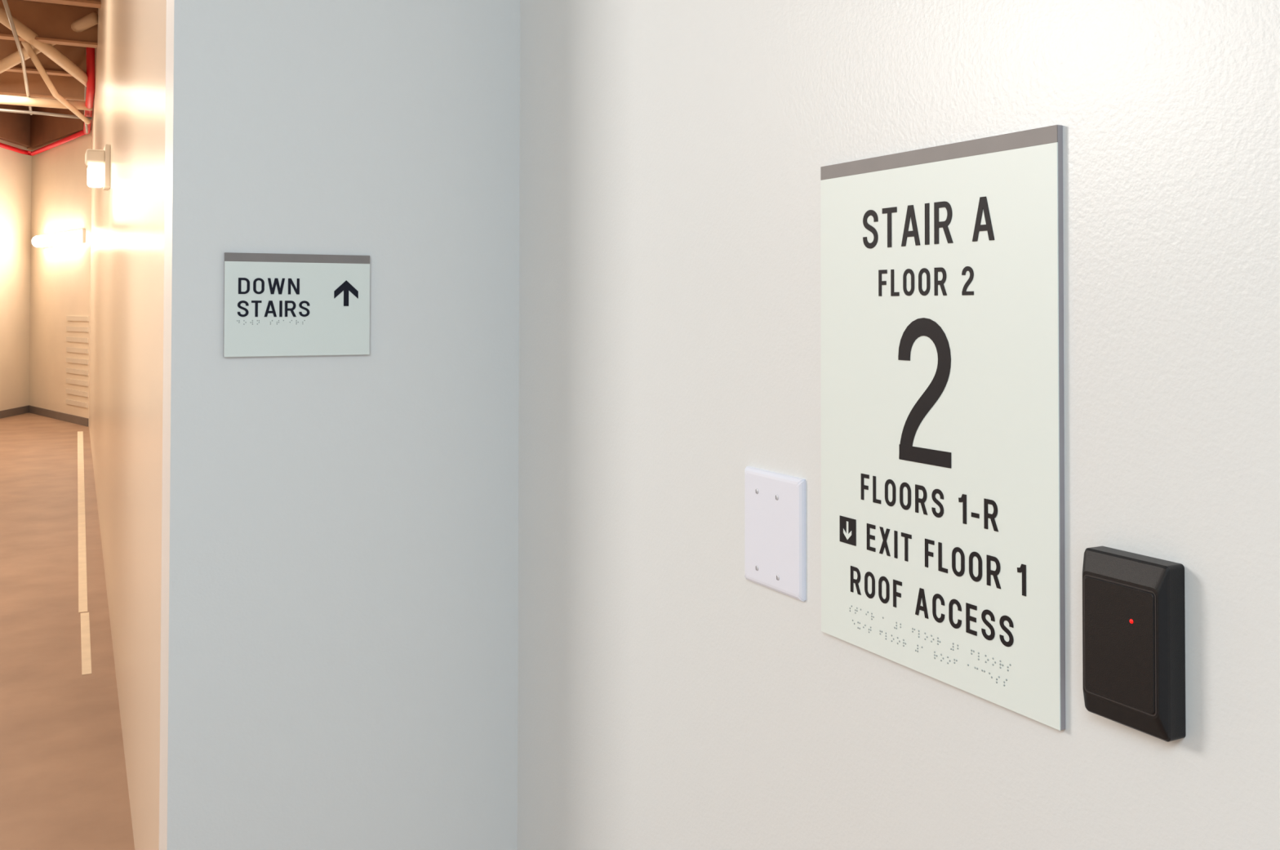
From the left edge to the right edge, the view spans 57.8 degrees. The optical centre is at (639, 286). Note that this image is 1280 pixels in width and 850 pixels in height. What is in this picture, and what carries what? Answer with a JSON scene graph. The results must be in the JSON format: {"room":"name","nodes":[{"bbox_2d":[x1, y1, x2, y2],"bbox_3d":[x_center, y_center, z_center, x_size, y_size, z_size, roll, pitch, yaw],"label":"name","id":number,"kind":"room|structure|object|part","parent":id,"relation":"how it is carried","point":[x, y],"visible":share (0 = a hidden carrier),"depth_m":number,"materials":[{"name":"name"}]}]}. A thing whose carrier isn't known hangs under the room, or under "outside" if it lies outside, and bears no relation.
{"room":"stairwell landing","nodes":[
{"label":"stairwell landing","id":0,"kind":"room"},
{"bbox_2d":[0,129,91,426],"bbox_3d":[-8.805,-0.373,15.156,3.830,4.249,3.000,1,-1,-27],"label":"wall","id":1,"kind":"structure","parent":0,"point":[47,192],"depth_m":15.66,"materials":[{"name":"paint"}]},
{"bbox_2d":[0,404,29,418],"bbox_3d":[-8.549,1.712,15.701,0.015,0.100,1.296,0,-1,-5],"label":"baseboard","id":2,"kind":"structure","parent":1,"relation":"attached to","point":[21,410],"depth_m":15.85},
{"bbox_2d":[31,228,84,247],"bbox_3d":[-7.660,-0.622,15.222,0.169,0.189,1.761,1,-1,-42],"label":"wall light","id":3,"kind":"object","parent":1,"relation":"attached to","point":[73,237],"visible":1,"depth_m":14.93,"materials":[{"name":"white"}]},
{"bbox_2d":[28,404,88,426],"bbox_3d":[-7.746,1.707,15.386,0.015,0.100,2.590,1,-1,-42],"label":"baseboard","id":4,"kind":"structure","parent":1,"relation":"attached to","point":[73,419],"depth_m":15.27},
{"bbox_2d":[65,388,88,396],"bbox_3d":[-7.167,1.350,14.759,0.015,0.063,0.887,1,-1,-42],"label":"air vent","id":5,"kind":"object","parent":1,"relation":"in","point":[78,393],"depth_m":14.73,"materials":[{"name":"white metal"}]},
{"bbox_2d":[65,399,88,407],"bbox_3d":[-7.164,1.485,14.754,0.015,0.063,0.886,1,-1,-42],"label":"air vent","id":6,"kind":"object","parent":1,"relation":"in","point":[74,402],"depth_m":14.75,"materials":[{"name":"white metal"}]},
{"bbox_2d":[66,326,88,332],"bbox_3d":[-7.171,0.542,14.779,0.015,0.060,0.856,1,-1,-42],"label":"air vent","id":7,"kind":"object","parent":1,"relation":"in","point":[68,328],"depth_m":14.77,"materials":[{"name":"beige metal"}]},
{"bbox_2d":[66,336,88,342],"bbox_3d":[-7.169,0.676,14.774,0.015,0.061,0.855,1,-1,-42],"label":"air vent","id":8,"kind":"object","parent":1,"relation":"in","point":[68,339],"depth_m":14.76,"materials":[{"name":"beige metal"}]},
{"bbox_2d":[66,346,88,353],"bbox_3d":[-7.166,0.811,14.768,0.015,0.061,0.855,1,-1,-42],"label":"air vent","id":9,"kind":"object","parent":1,"relation":"in","point":[68,348],"depth_m":14.76,"materials":[{"name":"beige metal"}]},
{"bbox_2d":[66,357,88,364],"bbox_3d":[-7.163,0.946,14.763,0.015,0.062,0.854,1,-1,-42],"label":"air vent","id":10,"kind":"object","parent":1,"relation":"in","point":[80,361],"depth_m":14.75,"materials":[{"name":"beige metal"}]},
{"bbox_2d":[66,367,88,375],"bbox_3d":[-7.161,1.081,14.757,0.015,0.062,0.855,1,-1,-42],"label":"air vent","id":11,"kind":"object","parent":1,"relation":"in","point":[68,370],"depth_m":14.74,"materials":[{"name":"beige metal"}]},
{"bbox_2d":[66,377,88,386],"bbox_3d":[-7.158,1.215,14.752,0.015,0.063,0.854,1,-1,-42],"label":"air vent","id":12,"kind":"object","parent":1,"relation":"in","point":[79,382],"depth_m":14.74,"materials":[{"name":"white metal"}]},
{"bbox_2d":[66,315,88,320],"bbox_3d":[-7.163,0.406,14.773,0.015,0.059,0.887,1,-1,-42],"label":"air vent","id":13,"kind":"object","parent":1,"relation":"in","point":[68,317],"depth_m":14.77,"materials":[{"name":"beige metal"}]},
{"bbox_2d":[0,0,92,133],"bbox_3d":[-6.182,-2.239,10.916,2.001,0.667,6.003,1,-1,-27],"label":"conduit","id":14,"kind":"object","parent":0,"point":[5,2],"depth_m":12.06,"materials":[{"name":"grey metal"}]},
{"bbox_2d":[22,0,94,107],"bbox_3d":[-5.609,-2.663,8.945,4.000,0.120,17.436,1,-1,-27],"label":"ceiling","id":15,"kind":"structure","parent":0,"point":[22,0],"depth_m":10.58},
{"bbox_2d":[0,103,30,146],"bbox_3d":[-8.501,-2.222,15.774,0.100,0.528,1.296,0,-1,-5],"label":"wall","id":16,"kind":"structure","parent":15,"relation":"attached to","point":[15,127],"depth_m":15.68,"materials":[{"name":"brown paint"}]},
{"bbox_2d":[0,47,94,155],"bbox_3d":[-6.901,-2.200,13.805,0.886,0.681,5.608,1,-1,-40],"label":"pipe","id":17,"kind":"object","parent":15,"relation":"attached to","point":[90,94],"visible":0.84,"depth_m":13.00,"materials":[{"name":"metal"}]},
{"bbox_2d":[0,6,97,124],"bbox_3d":[-6.311,-2.186,11.177,2.012,0.602,3.633,1,-1,-27],"label":"ceiling pipework","id":18,"kind":"structure","parent":15,"relation":"hanging from","point":[32,46],"depth_m":11.15,"materials":[{"name":"beige metal"}]},
{"bbox_2d":[0,0,101,101],"bbox_3d":[-6.419,-2.410,10.007,3.301,0.350,6.540,1,-1,-27],"label":"ceiling joists","id":19,"kind":"object","parent":15,"relation":"attached to","point":[52,23],"depth_m":10.70,"materials":[{"name":"brown wood"}]},
{"bbox_2d":[26,106,91,150],"bbox_3d":[-7.772,-2.217,15.425,0.100,0.548,2.590,1,-1,-42],"label":"beam","id":20,"kind":"structure","parent":15,"relation":"attached to","point":[45,130],"depth_m":15.44,"materials":[{"name":"brown wood"}]},
{"bbox_2d":[0,412,134,849],"bbox_3d":[-4.614,1.664,6.931,4.000,0.100,21.800,1,-1,-27],"label":"floor","id":21,"kind":"structure","parent":0,"point":[64,785],"depth_m":4.83,"materials":[{"name":"brown concrete"}]},
{"bbox_2d":[77,431,87,612],"bbox_3d":[-4.713,1.663,9.763,0.060,0.002,9.084,1,-1,-26],"label":"tape","id":22,"kind":"object","parent":21,"relation":"on","point":[82,585],"visible":1,"depth_m":7.69,"materials":[{"name":"white plastic"}]},
{"bbox_2d":[80,612,91,675],"bbox_3d":[-2.482,1.586,5.192,0.038,0.002,1.051,1,-1,-26],"label":"tape","id":23,"kind":"object","parent":21,"relation":"on","point":[85,622],"visible":1,"depth_m":5.13,"materials":[{"name":"white plastic"}]},
{"bbox_2d":[88,0,166,849],"bbox_3d":[-3.616,-0.485,8.319,0.605,4.250,14.325,1,-1,-27],"label":"wall","id":24,"kind":"structure","parent":0,"point":[126,366],"depth_m":3.56,"materials":[{"name":"beige paint"}]},
{"bbox_2d":[84,143,111,190],"bbox_3d":[-2.909,-0.641,6.219,0.119,0.230,0.200,1,-1,-27],"label":"wall sconce","id":25,"kind":"object","parent":24,"relation":"attached to","point":[98,162],"visible":1,"depth_m":6.15,"materials":[{"name":"beige"}]},
{"bbox_2d":[159,0,519,849],"bbox_3d":[-0.457,-0.594,1.827,0.526,4.250,0.120,1,-1,-27],"label":"wall","id":26,"kind":"structure","parent":0,"point":[340,587],"depth_m":1.75,"materials":[{"name":"white paint"}]},
{"bbox_2d":[223,252,369,356],"bbox_3d":[-0.506,0.027,1.720,0.210,0.151,0.007,1,-1,-27],"label":"direction sign","id":27,"kind":"object","parent":26,"relation":"attached to","point":[275,304],"visible":1,"depth_m":1.72,"materials":[{"name":"white plastic"}]},
{"bbox_2d":[517,0,1279,849],"bbox_3d":[0.831,0.102,0.025,0.120,2.800,4.484,1,-1,-27],"label":"wall","id":28,"kind":"structure","parent":0,"point":[673,153],"depth_m":1.16,"materials":[{"name":"white paint"}]},
{"bbox_2d":[744,466,805,601],"bbox_3d":[0.140,0.258,1.221,0.008,0.124,0.109,1,-1,-27],"label":"cover plate","id":29,"kind":"object","parent":28,"relation":"attached to","point":[775,503],"visible":1,"depth_m":1.21,"materials":[{"name":"white plastic"}]},
{"bbox_2d":[820,124,1065,730],"bbox_3d":[0.250,0.108,1.012,0.007,0.458,0.300,1,-1,-27],"label":"sign","id":30,"kind":"object","parent":28,"relation":"attached to","point":[943,415],"visible":1,"depth_m":0.98,"materials":[{"name":"white plastic"}]},
{"bbox_2d":[1082,546,1186,742],"bbox_3d":[0.342,0.248,0.811,0.024,0.118,0.071,1,-1,-27],"label":"card reader","id":31,"kind":"object","parent":28,"relation":"attached to","point":[1134,610],"visible":1,"depth_m":0.80,"materials":[{"name":"black plastic"}]},
{"bbox_3d":[0.333,0.248,0.806,0.001,0.082,0.059,1,-1,-27],"label":"panel","id":32,"kind":"part","parent":31,"relation":"part of","materials":[{"name":"black plastic"}]}
]}

